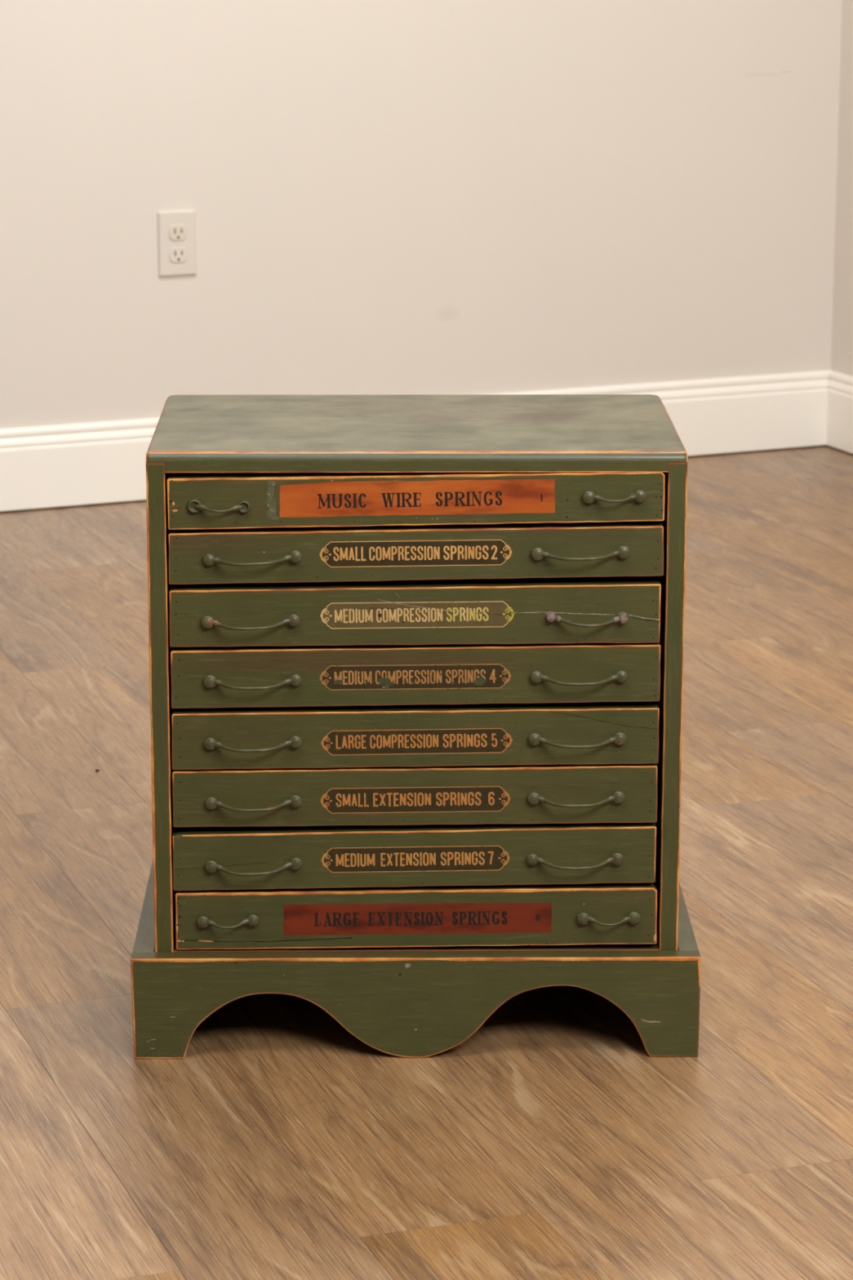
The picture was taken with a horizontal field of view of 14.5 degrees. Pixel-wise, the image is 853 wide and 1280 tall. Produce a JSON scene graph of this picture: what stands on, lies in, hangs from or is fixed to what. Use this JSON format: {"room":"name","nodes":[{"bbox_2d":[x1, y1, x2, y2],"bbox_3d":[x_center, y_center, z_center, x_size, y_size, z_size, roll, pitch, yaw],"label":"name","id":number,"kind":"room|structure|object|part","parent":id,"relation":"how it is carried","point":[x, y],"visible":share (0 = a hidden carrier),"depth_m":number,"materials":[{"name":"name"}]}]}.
{"room":"empty room","nodes":[
{"label":"empty room","id":0,"kind":"room"},
{"bbox_2d":[0,0,842,511],"bbox_3d":[-2.082,-1.321,5.087,6.440,2.500,0.122,-6,15,-23],"label":"wall","id":1,"kind":"structure","parent":0,"point":[387,197],"depth_m":6.06,"materials":[{"name":"white paint"}]},
{"bbox_2d":[157,209,196,276],"bbox_3d":[-0.439,-0.699,5.899,0.070,0.114,0.009,-6,15,-23],"label":"wall outlet","id":2,"kind":"object","parent":1,"relation":"attached to","point":[176,229],"visible":1,"depth_m":5.89,"materials":[{"name":"white plastic"}]},
{"bbox_2d":[168,246,187,262],"bbox_3d":[-0.438,-0.680,5.901,0.034,0.027,0.003,-6,15,-23],"label":"socket","id":3,"kind":"object","parent":2,"relation":"attached to","point":[176,254],"depth_m":5.90,"materials":[{"name":"white plastic"}]},
{"bbox_2d":[168,224,187,240],"bbox_3d":[-0.438,-0.718,5.892,0.034,0.027,0.003,-6,15,-23],"label":"socket","id":4,"kind":"object","parent":2,"relation":"attached to","point":[176,232],"depth_m":5.89,"materials":[{"name":"beige plastic"}]},
{"bbox_2d":[0,370,832,511],"bbox_3d":[-2.057,-0.165,5.306,6.200,0.144,0.014,-6,15,-23],"label":"baseboard","id":5,"kind":"structure","parent":1,"relation":"attached to","point":[60,465],"depth_m":6.27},
{"bbox_2d":[0,444,852,1279],"bbox_3d":[-0.552,0.764,1.949,6.200,0.060,7.600,-6,15,-23],"label":"floor","id":6,"kind":"structure","parent":0,"point":[548,1143],"depth_m":3.30,"materials":[{"name":"brown wood"}]},
{"bbox_2d":[130,394,700,1058],"bbox_3d":[-0.012,0.075,3.387,0.555,0.599,0.374,0,14,-1],"label":"base cabinet","id":7,"kind":"object","parent":6,"relation":"on","point":[415,661],"visible":1,"depth_m":3.23,"materials":[{"name":"green paint"}]},
{"bbox_3d":[-0.259,0.045,3.378,0.018,0.516,0.329,0,14,-1],"label":"panel","id":8,"kind":"part","parent":7,"relation":"part of","materials":[{"name":"green paint"}]},
{"bbox_3d":[-0.196,-0.126,3.159,0.060,0.013,0.017,0,14,-1],"label":"handle","id":9,"kind":"part","parent":7,"relation":"part of","materials":[{"name":"green paint"}]},
{"bbox_3d":[-0.193,0.275,3.256,0.061,0.014,0.017,0,14,-1],"label":"handle","id":10,"kind":"part","parent":7,"relation":"part of","materials":[{"name":"green paint"}]},
{"bbox_3d":[-0.168,-0.016,3.182,0.095,0.014,0.024,0,14,-1],"label":"handle","id":11,"kind":"part","parent":7,"relation":"part of","materials":[{"name":"green paint"}]},
{"bbox_3d":[-0.165,-0.076,3.169,0.094,0.015,0.024,0,14,-1],"label":"handle","id":12,"kind":"part","parent":7,"relation":"part of","materials":[{"name":"green paint"}]},
{"bbox_3d":[-0.167,0.041,3.197,0.094,0.014,0.024,0,14,-1],"label":"handle","id":13,"kind":"part","parent":7,"relation":"part of","materials":[{"name":"green paint"}]},
{"bbox_3d":[-0.167,0.101,3.211,0.095,0.014,0.024,0,14,-1],"label":"handle","id":14,"kind":"part","parent":7,"relation":"part of","materials":[{"name":"green paint"}]},
{"bbox_3d":[-0.167,0.159,3.226,0.094,0.014,0.024,0,14,-1],"label":"handle","id":15,"kind":"part","parent":7,"relation":"part of","materials":[{"name":"green paint"}]},
{"bbox_3d":[-0.168,0.220,3.240,0.095,0.016,0.024,0,14,-1],"label":"handle","id":16,"kind":"part","parent":7,"relation":"part of","materials":[{"name":"green paint"}]},
{"bbox_3d":[-0.014,0.177,3.398,0.470,0.064,0.300,0,14,-1],"label":"drawer","id":17,"kind":"part","parent":7,"relation":"part of","materials":[{"name":"green paint"}]},
{"bbox_3d":[-0.013,0.116,3.384,0.470,0.061,0.299,0,14,-1],"label":"drawer","id":18,"kind":"part","parent":7,"relation":"part of","materials":[{"name":"green paint"}]},
{"bbox_3d":[-0.013,-0.059,3.340,0.469,0.061,0.300,0,14,-1],"label":"drawer","id":19,"kind":"part","parent":7,"relation":"part of","materials":[{"name":"green paint"}]},
{"bbox_3d":[-0.013,0.060,3.370,0.470,0.061,0.300,0,14,-1],"label":"drawer","id":20,"kind":"part","parent":7,"relation":"part of","materials":[{"name":"green paint"}]},
{"bbox_3d":[-0.012,0.000,3.355,0.470,0.062,0.299,0,14,-1],"label":"drawer","id":21,"kind":"part","parent":7,"relation":"part of","materials":[{"name":"green paint"}]},
{"bbox_3d":[-0.012,-0.116,3.327,0.472,0.056,0.300,0,14,-1],"label":"drawer","id":22,"kind":"part","parent":7,"relation":"part of","materials":[{"name":"green paint"}]},
{"bbox_3d":[-0.012,0.237,3.412,0.470,0.062,0.301,0,14,-1],"label":"drawer","id":23,"kind":"part","parent":7,"relation":"part of","materials":[{"name":"green paint"}]},
{"bbox_3d":[-0.012,-0.167,3.314,0.471,0.055,0.300,0,14,-1],"label":"drawer","id":24,"kind":"part","parent":7,"relation":"part of","materials":[{"name":"green paint"}]},
{"bbox_3d":[-0.009,0.273,3.266,0.262,0.033,0.001,0,14,-1],"label":"label panel","id":25,"kind":"part","parent":7,"relation":"part of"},
{"bbox_3d":[-0.009,-0.134,3.167,0.261,0.037,0.001,0,14,-1],"label":"label panel","id":26,"kind":"part","parent":7,"relation":"part of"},
{"bbox_3d":[0.145,0.215,3.243,0.095,0.013,0.024,0,14,-1],"label":"handle","id":27,"kind":"part","parent":7,"relation":"part of","materials":[{"name":"green paint"}]},
{"bbox_3d":[0.145,0.154,3.229,0.095,0.014,0.024,0,14,-1],"label":"handle","id":28,"kind":"part","parent":7,"relation":"part of","materials":[{"name":"green paint"}]},
{"bbox_3d":[0.145,0.097,3.215,0.095,0.013,0.024,0,14,-1],"label":"handle","id":29,"kind":"part","parent":7,"relation":"part of","materials":[{"name":"green paint"}]},
{"bbox_3d":[0.146,0.037,3.201,0.094,0.012,0.024,0,14,-1],"label":"handle","id":30,"kind":"part","parent":7,"relation":"part of","materials":[{"name":"green paint"}]},
{"bbox_3d":[0.147,-0.081,3.172,0.095,0.015,0.024,0,14,-1],"label":"handle","id":31,"kind":"part","parent":7,"relation":"part of","materials":[{"name":"green paint"}]},
{"bbox_3d":[0.153,-0.019,3.186,0.080,0.012,0.024,0,14,-1],"label":"handle","id":32,"kind":"part","parent":7,"relation":"part of","materials":[{"name":"green paint"}]},
{"bbox_3d":[0.178,0.272,3.261,0.063,0.014,0.017,0,14,-1],"label":"handle","id":33,"kind":"part","parent":7,"relation":"part of","materials":[{"name":"green paint"}]},
{"bbox_3d":[0.178,-0.135,3.162,0.061,0.013,0.017,0,14,-1],"label":"handle","id":34,"kind":"part","parent":7,"relation":"part of","materials":[{"name":"green paint"}]},
{"bbox_3d":[0.235,0.044,3.385,0.019,0.516,0.329,0,14,-1],"label":"panel","id":35,"kind":"part","parent":7,"relation":"part of","materials":[{"name":"green paint"}]},
{"bbox_2d":[831,0,852,376],"bbox_3d":[2.350,-0.773,2.865,0.122,2.500,7.600,-6,15,-23],"label":"wall","id":36,"kind":"structure","parent":0,"point":[842,357],"depth_m":6.39,"materials":[{"name":"white paint"}]},
{"bbox_2d":[826,371,852,453],"bbox_3d":[2.290,0.377,3.111,0.014,0.144,7.586,-6,15,-23],"label":"baseboard","id":37,"kind":"structure","parent":36,"relation":"attached to","point":[839,431],"depth_m":6.45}
]}

